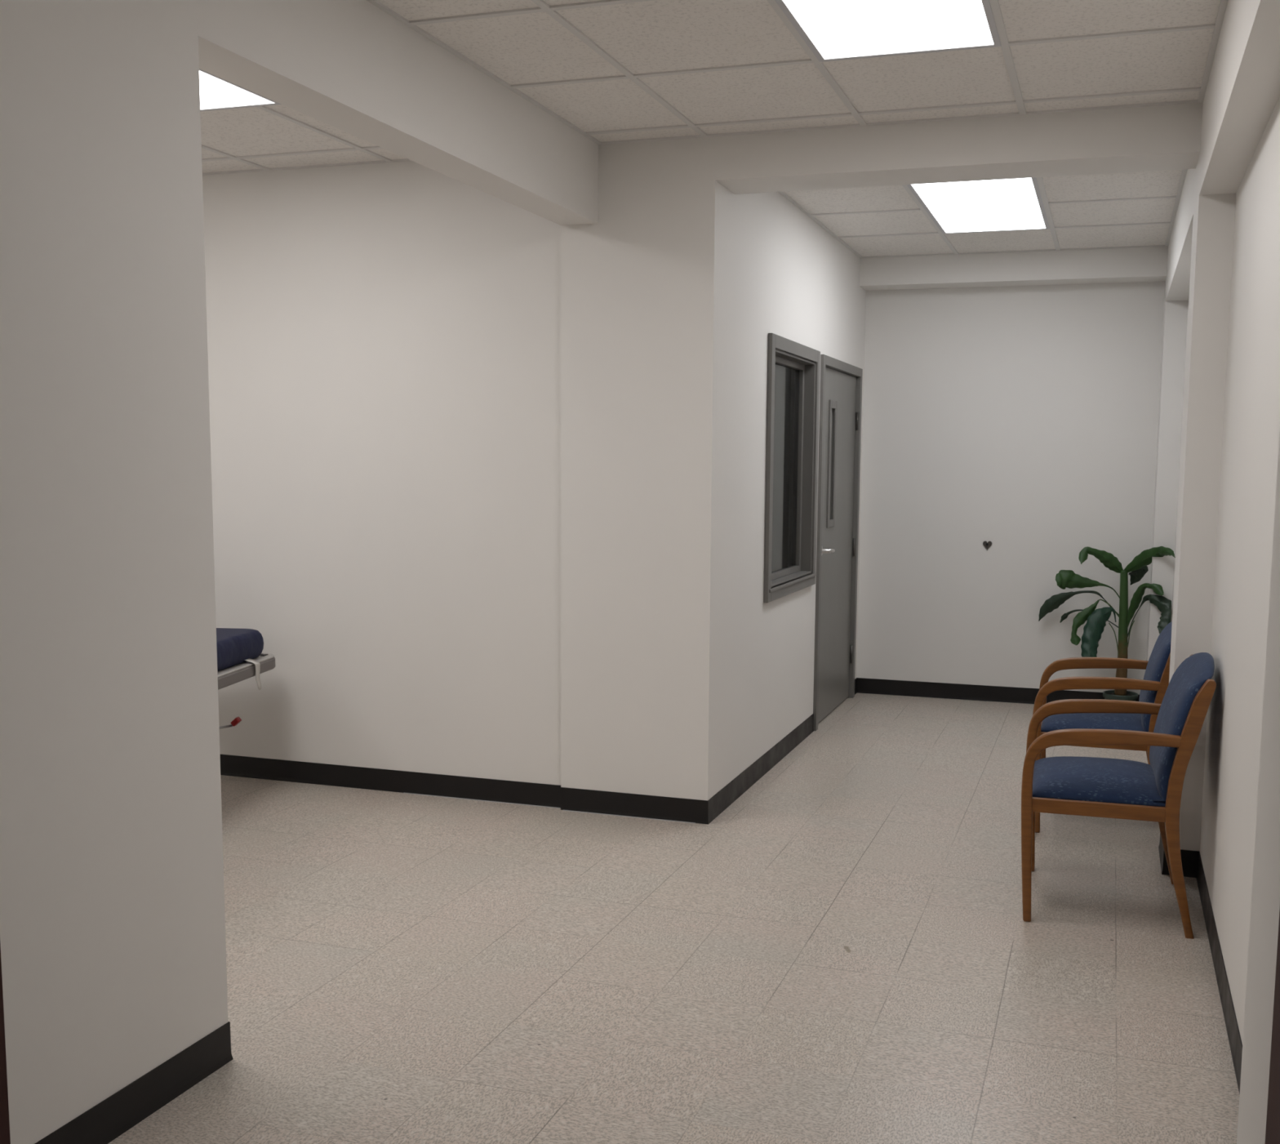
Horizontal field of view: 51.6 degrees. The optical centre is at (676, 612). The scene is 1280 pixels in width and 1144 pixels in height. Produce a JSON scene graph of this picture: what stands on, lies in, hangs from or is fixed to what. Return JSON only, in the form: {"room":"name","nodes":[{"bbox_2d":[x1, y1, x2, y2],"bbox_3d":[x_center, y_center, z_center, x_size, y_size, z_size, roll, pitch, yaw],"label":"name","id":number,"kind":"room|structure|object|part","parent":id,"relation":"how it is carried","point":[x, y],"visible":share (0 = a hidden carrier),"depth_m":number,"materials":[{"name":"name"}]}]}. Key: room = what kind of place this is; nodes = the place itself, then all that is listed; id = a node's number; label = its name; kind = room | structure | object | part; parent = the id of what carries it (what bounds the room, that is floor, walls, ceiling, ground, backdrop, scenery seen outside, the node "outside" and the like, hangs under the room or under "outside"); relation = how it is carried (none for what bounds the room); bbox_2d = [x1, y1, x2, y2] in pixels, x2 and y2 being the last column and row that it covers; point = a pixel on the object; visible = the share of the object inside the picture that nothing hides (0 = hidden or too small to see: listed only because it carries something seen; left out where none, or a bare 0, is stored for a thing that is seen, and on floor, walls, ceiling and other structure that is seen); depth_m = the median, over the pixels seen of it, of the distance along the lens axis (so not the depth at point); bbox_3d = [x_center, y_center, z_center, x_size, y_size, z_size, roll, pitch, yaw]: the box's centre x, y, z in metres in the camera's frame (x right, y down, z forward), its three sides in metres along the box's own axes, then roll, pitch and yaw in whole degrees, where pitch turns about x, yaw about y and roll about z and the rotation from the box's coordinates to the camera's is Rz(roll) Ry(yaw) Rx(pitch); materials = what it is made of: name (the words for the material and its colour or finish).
{"room":"hospital corridor","nodes":[
{"label":"hospital corridor","id":0,"kind":"room"},
{"bbox_2d":[0,0,598,1143],"bbox_3d":[-0.894,-0.360,3.986,0.163,2.761,3.144,3,7,18],"label":"wall","id":1,"kind":"structure","parent":0,"point":[113,942],"depth_m":2.84,"materials":[{"name":"paint"}]},
{"bbox_2d":[35,1021,233,1143],"bbox_3d":[-1.287,1.092,2.977,0.170,0.098,0.684,3,7,18],"label":"baseboard","id":2,"kind":"structure","parent":1,"relation":"attached to","point":[121,1111],"depth_m":2.99,"materials":[{"name":"black plastic"}]},
{"bbox_2d":[200,82,411,175],"bbox_3d":[-2.913,-1.836,4.467,4.200,0.082,3.341,3,7,18],"label":"ceiling","id":3,"kind":"structure","parent":0,"point":[277,136],"depth_m":5.33,"materials":[{"name":"tile"}]},
{"bbox_2d":[199,68,281,111],"bbox_3d":[-1.951,-1.772,4.145,0.704,0.049,1.400,3,7,18],"label":"ceiling light","id":4,"kind":"object","parent":3,"relation":"attached to","point":[211,99],"visible":0.07,"depth_m":4.61,"materials":[{"name":"grey plastic"}]},
{"bbox_2d":[107,693,1239,1143],"bbox_3d":[-1.447,1.133,3.478,8.000,0.100,11.626,3,7,18],"label":"floor","id":5,"kind":"structure","parent":0,"point":[846,953],"depth_m":3.92,"materials":[{"name":"tile"}]},
{"bbox_2d":[216,627,275,728],"bbox_3d":[-2.192,0.348,5.043,0.674,1.090,1.925,1,7,6],"label":"stretcher","id":6,"kind":"object","parent":5,"relation":"on","point":[240,655],"visible":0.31,"depth_m":5.61,"materials":[{"name":"grey"}]},
{"bbox_3d":[-2.198,0.224,5.015,0.602,0.121,1.775,1,7,6],"label":"mattress","id":7,"kind":"part","parent":6,"relation":"part of","materials":[{"name":"blue fabric"}]},
{"bbox_2d":[404,792,559,808],"bbox_3d":[-0.860,0.823,5.789,0.758,0.002,0.004,3,7,18],"label":"sealant","id":8,"kind":"structure","parent":5,"relation":"on","point":[405,793],"depth_m":5.78,"materials":[{"name":"grey rubber"}]},
{"bbox_2d":[562,809,695,822],"bbox_3d":[-0.205,0.857,5.547,0.591,0.002,0.004,3,7,18],"label":"sealant","id":9,"kind":"structure","parent":5,"relation":"on","point":[562,810],"depth_m":5.54,"materials":[{"name":"grey rubber"}]},
{"bbox_2d":[1032,621,1172,832],"bbox_3d":[1.801,0.447,5.520,0.585,0.873,0.600,3,7,18],"label":"chair","id":10,"kind":"object","parent":5,"relation":"on","point":[1154,684],"visible":0.56,"depth_m":5.31,"materials":[{"name":"brown wood"}]},
{"bbox_3d":[1.457,0.690,5.361,0.047,0.407,0.038,3,7,18],"label":"leg","id":11,"kind":"part","parent":10,"relation":"part of","materials":[{"name":"brown wood"}]},
{"bbox_3d":[1.628,0.631,5.893,0.047,0.407,0.038,3,7,18],"label":"leg","id":12,"kind":"part","parent":10,"relation":"part of","materials":[{"name":"brown wood"}]},
{"bbox_3d":[1.756,0.434,5.533,0.428,0.074,0.520,3,7,18],"label":"seat","id":13,"kind":"part","parent":10,"relation":"part of","materials":[{"name":"blue fabric"}]},
{"bbox_3d":[1.750,0.486,5.541,0.454,0.045,0.584,3,7,18],"label":"seat frame","id":14,"kind":"part","parent":10,"relation":"part of","materials":[{"name":"brown wood"}]},
{"bbox_3d":[1.839,0.323,5.791,0.485,0.254,0.038,3,7,18],"label":"armrest","id":15,"kind":"part","parent":10,"relation":"part of","materials":[{"name":"brown wood"}]},
{"bbox_3d":[1.668,0.382,5.259,0.485,0.254,0.038,3,7,18],"label":"armrest","id":16,"kind":"part","parent":10,"relation":"part of","materials":[{"name":"brown wood"}]},
{"bbox_3d":[1.904,0.707,5.219,0.105,0.427,0.038,3,7,18],"label":"leg","id":17,"kind":"part","parent":10,"relation":"part of","materials":[{"name":"brown wood"}]},
{"bbox_3d":[1.995,0.241,5.435,0.181,0.441,0.520,3,7,18],"label":"backrest","id":18,"kind":"part","parent":10,"relation":"part of","materials":[{"name":"blue fabric"}]},
{"bbox_3d":[1.919,0.302,5.169,0.127,0.423,0.038,3,7,18],"label":"post","id":19,"kind":"part","parent":10,"relation":"part of","materials":[{"name":"brown wood"}]},
{"bbox_2d":[1038,546,1175,701],"bbox_3d":[2.511,0.111,7.798,0.750,1.024,0.471,3,7,18],"label":"potted plant","id":20,"kind":"object","parent":5,"relation":"on","point":[1096,619],"visible":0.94,"depth_m":7.84,"materials":[{"name":"green plant"}]},
{"bbox_3d":[2.581,-0.017,7.878,0.145,0.124,0.009,0,7,-3],"label":"stem","id":21,"kind":"part","parent":20,"relation":"part of","materials":[{"name":"green plant"}]},
{"bbox_3d":[2.610,0.162,7.885,0.086,0.205,0.013,-2,7,-20],"label":"stem","id":22,"kind":"part","parent":20,"relation":"part of","materials":[{"name":"green plant"}]},
{"bbox_3d":[2.662,0.547,7.939,0.202,0.128,0.202,3,7,18],"label":"pot","id":23,"kind":"part","parent":20,"relation":"part of","materials":[{"name":"ceramic"}]},
{"bbox_3d":[2.710,0.153,7.907,0.068,0.207,0.010,-4,8,-34],"label":"stem","id":24,"kind":"part","parent":20,"relation":"part of","materials":[{"name":"green plant"}]},
{"bbox_2d":[1021,652,1216,938],"bbox_3d":[1.479,0.563,4.482,0.585,0.873,0.600,2,7,16],"label":"chair","id":25,"kind":"object","parent":5,"relation":"on","point":[1087,786],"visible":1,"depth_m":4.26,"materials":[{"name":"brown wood"}]},
{"bbox_3d":[1.141,0.807,4.313,0.047,0.407,0.038,2,7,16],"label":"leg","id":26,"kind":"part","parent":25,"relation":"part of","materials":[{"name":"brown wood"}]},
{"bbox_3d":[1.297,0.747,4.850,0.047,0.407,0.038,2,7,16],"label":"leg","id":27,"kind":"part","parent":25,"relation":"part of","materials":[{"name":"brown wood"}]},
{"bbox_3d":[1.510,0.438,4.753,0.485,0.254,0.038,2,7,16],"label":"armrest","id":28,"kind":"part","parent":25,"relation":"part of","materials":[{"name":"brown wood"}]},
{"bbox_3d":[1.428,0.602,4.501,0.454,0.045,0.584,2,7,16],"label":"seat frame","id":29,"kind":"part","parent":25,"relation":"part of","materials":[{"name":"brown wood"}]},
{"bbox_3d":[1.434,0.549,4.494,0.428,0.074,0.520,2,7,16],"label":"seat","id":30,"kind":"part","parent":25,"relation":"part of","materials":[{"name":"blue fabric"}]},
{"bbox_3d":[1.353,0.498,4.217,0.485,0.254,0.038,2,7,16],"label":"armrest","id":31,"kind":"part","parent":25,"relation":"part of","materials":[{"name":"brown wood"}]},
{"bbox_3d":[1.748,0.763,4.720,0.105,0.427,0.038,2,7,16],"label":"leg","id":32,"kind":"part","parent":25,"relation":"part of","materials":[{"name":"brown wood"}]},
{"bbox_3d":[1.591,0.822,4.183,0.105,0.427,0.038,2,7,16],"label":"leg","id":33,"kind":"part","parent":25,"relation":"part of","materials":[{"name":"brown wood"}]},
{"bbox_3d":[1.675,0.356,4.401,0.181,0.441,0.520,2,7,16],"label":"backrest","id":34,"kind":"part","parent":25,"relation":"part of","materials":[{"name":"blue fabric"}]},
{"bbox_3d":[1.606,0.418,4.134,0.127,0.423,0.038,2,7,16],"label":"post","id":35,"kind":"part","parent":25,"relation":"part of","materials":[{"name":"brown wood"}]},
{"bbox_2d":[202,102,1203,799],"bbox_3d":[-1.292,-0.598,5.906,6.638,2.791,0.283,3,7,18],"label":"wall","id":36,"kind":"structure","parent":0,"point":[384,340],"depth_m":5.60,"materials":[{"name":"paint"}]},
{"bbox_2d":[220,754,560,808],"bbox_3d":[-2.433,0.701,6.303,4.099,0.098,0.006,3,7,18],"label":"baseboard","id":37,"kind":"structure","parent":36,"relation":"attached to","point":[360,777],"depth_m":5.92,"materials":[{"name":"black plastic"}]},
{"bbox_2d":[726,191,866,784],"bbox_3d":[0.642,-0.699,7.020,0.130,2.775,3.050,3,7,18],"label":"wall","id":38,"kind":"structure","parent":0,"point":[794,281],"depth_m":6.12,"materials":[{"name":"paint"}]},
{"bbox_2d":[560,713,813,824],"bbox_3d":[0.135,0.703,6.496,0.660,0.098,2.027,3,7,18],"label":"baseboard","id":39,"kind":"structure","parent":38,"relation":"attached to","point":[688,810],"depth_m":5.59,"materials":[{"name":"black plastic"}]},
{"bbox_2d":[764,333,820,602],"bbox_3d":[0.540,-0.716,6.606,0.130,1.238,1.044,3,7,18],"label":"window","id":40,"kind":"structure","parent":38,"relation":"in","point":[793,368],"depth_m":6.80,"materials":[{"name":"grey paint"}]},
{"bbox_3d":[0.528,-0.724,6.673,0.006,1.028,0.713,3,7,18],"label":"pane","id":41,"kind":"part","parent":40,"relation":"part of","materials":[{"name":"clear glass"}]},
{"bbox_3d":[0.582,-0.153,6.655,0.030,0.015,1.012,3,7,18],"label":"sill","id":42,"kind":"part","parent":40,"relation":"part of","materials":[{"name":"grey paint"}]},
{"bbox_2d":[813,354,862,730],"bbox_3d":[0.919,-0.427,7.794,0.180,2.063,1.159,3,7,18],"label":"door","id":43,"kind":"structure","parent":38,"relation":"in","point":[841,382],"depth_m":7.81,"materials":[{"name":"grey paint"}]},
{"bbox_3d":[0.845,-0.346,7.401,0.070,0.068,0.177,3,7,18],"label":"handle","id":44,"kind":"part","parent":43,"relation":"part of","materials":[{"name":"silver metal"}]},
{"bbox_3d":[0.888,-0.847,7.561,0.012,0.720,0.200,3,7,18],"label":"vision frame","id":45,"kind":"part","parent":43,"relation":"part of","materials":[{"name":"grey paint"}]},
{"bbox_2d":[366,0,1227,144],"bbox_3d":[0.256,-1.693,3.420,2.355,0.082,3.314,3,7,18],"label":"ceiling","id":46,"kind":"structure","parent":0,"point":[610,71],"depth_m":4.20,"materials":[{"name":"tile"}]},
{"bbox_2d":[774,0,1001,62],"bbox_3d":[0.501,-1.673,3.426,0.558,0.049,1.374,3,7,18],"label":"ceiling light","id":47,"kind":"object","parent":46,"relation":"attached to","point":[833,29],"visible":0.85,"depth_m":3.82,"materials":[{"name":"grey plastic"}]},
{"bbox_2d":[778,168,1186,257],"bbox_3d":[1.518,-2.012,6.458,1.865,0.082,2.912,3,7,18],"label":"ceiling","id":48,"kind":"structure","parent":0,"point":[1139,209],"depth_m":6.73,"materials":[{"name":"tile"}]},
{"bbox_2d":[906,177,1049,233],"bbox_3d":[1.490,-1.989,6.417,0.560,0.049,1.391,3,7,18],"label":"ceiling light","id":49,"kind":"object","parent":48,"relation":"attached to","point":[1006,204],"visible":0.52,"depth_m":6.37,"materials":[{"name":"grey plastic"}]},
{"bbox_2d":[856,246,1168,694],"bbox_3d":[2.052,-0.809,8.094,2.133,2.775,0.358,3,7,18],"label":"wall","id":50,"kind":"structure","parent":0,"point":[1011,399],"depth_m":8.14,"materials":[{"name":"paint"}]},
{"bbox_2d":[982,541,991,549],"bbox_3d":[1.934,-0.415,8.230,0.056,0.057,0.017,3,7,18],"label":"plate","id":51,"kind":"object","parent":50,"relation":"attached to","point":[987,544],"visible":1,"depth_m":8.23,"materials":[{"name":"grey metal"}]},
{"bbox_2d":[854,677,1139,703],"bbox_3d":[2.016,0.531,8.159,1.883,0.098,0.298,3,7,18],"label":"baseboard","id":52,"kind":"structure","parent":50,"relation":"attached to","point":[872,686],"depth_m":8.38,"materials":[{"name":"black plastic"}]},
{"bbox_2d":[1146,0,1279,1143],"bbox_3d":[1.927,-0.431,4.704,0.238,2.791,6.676,3,7,18],"label":"wall","id":53,"kind":"structure","parent":0,"point":[1217,491],"depth_m":3.87,"materials":[{"name":"paint"}]},
{"bbox_2d":[1158,833,1242,1094],"bbox_3d":[1.883,0.895,4.961,0.124,0.098,5.913,3,7,18],"label":"baseboard","id":54,"kind":"structure","parent":53,"relation":"attached to","point":[1192,864],"depth_m":3.96,"materials":[{"name":"black plastic"}]},
{"bbox_2d":[1265,910,1279,1143],"bbox_3d":[0.804,0.175,1.647,0.052,2.260,0.176,3,7,18],"label":"door frame","id":55,"kind":"structure","parent":53,"relation":"attached to","point":[1272,1132],"depth_m":1.74,"materials":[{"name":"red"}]},
{"bbox_3d":[-2.361,-0.239,2.677,6.638,2.791,0.130,3,7,18],"label":"wall","id":56,"kind":"structure","parent":0,"visible":0},
{"bbox_2d":[0,944,10,1143],"bbox_3d":[-1.366,0.068,2.414,0.051,2.260,0.210,3,7,18],"label":"door frame","id":57,"kind":"structure","parent":56,"relation":"attached to","point":[5,1138],"depth_m":2.59,"materials":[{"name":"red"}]}
]}

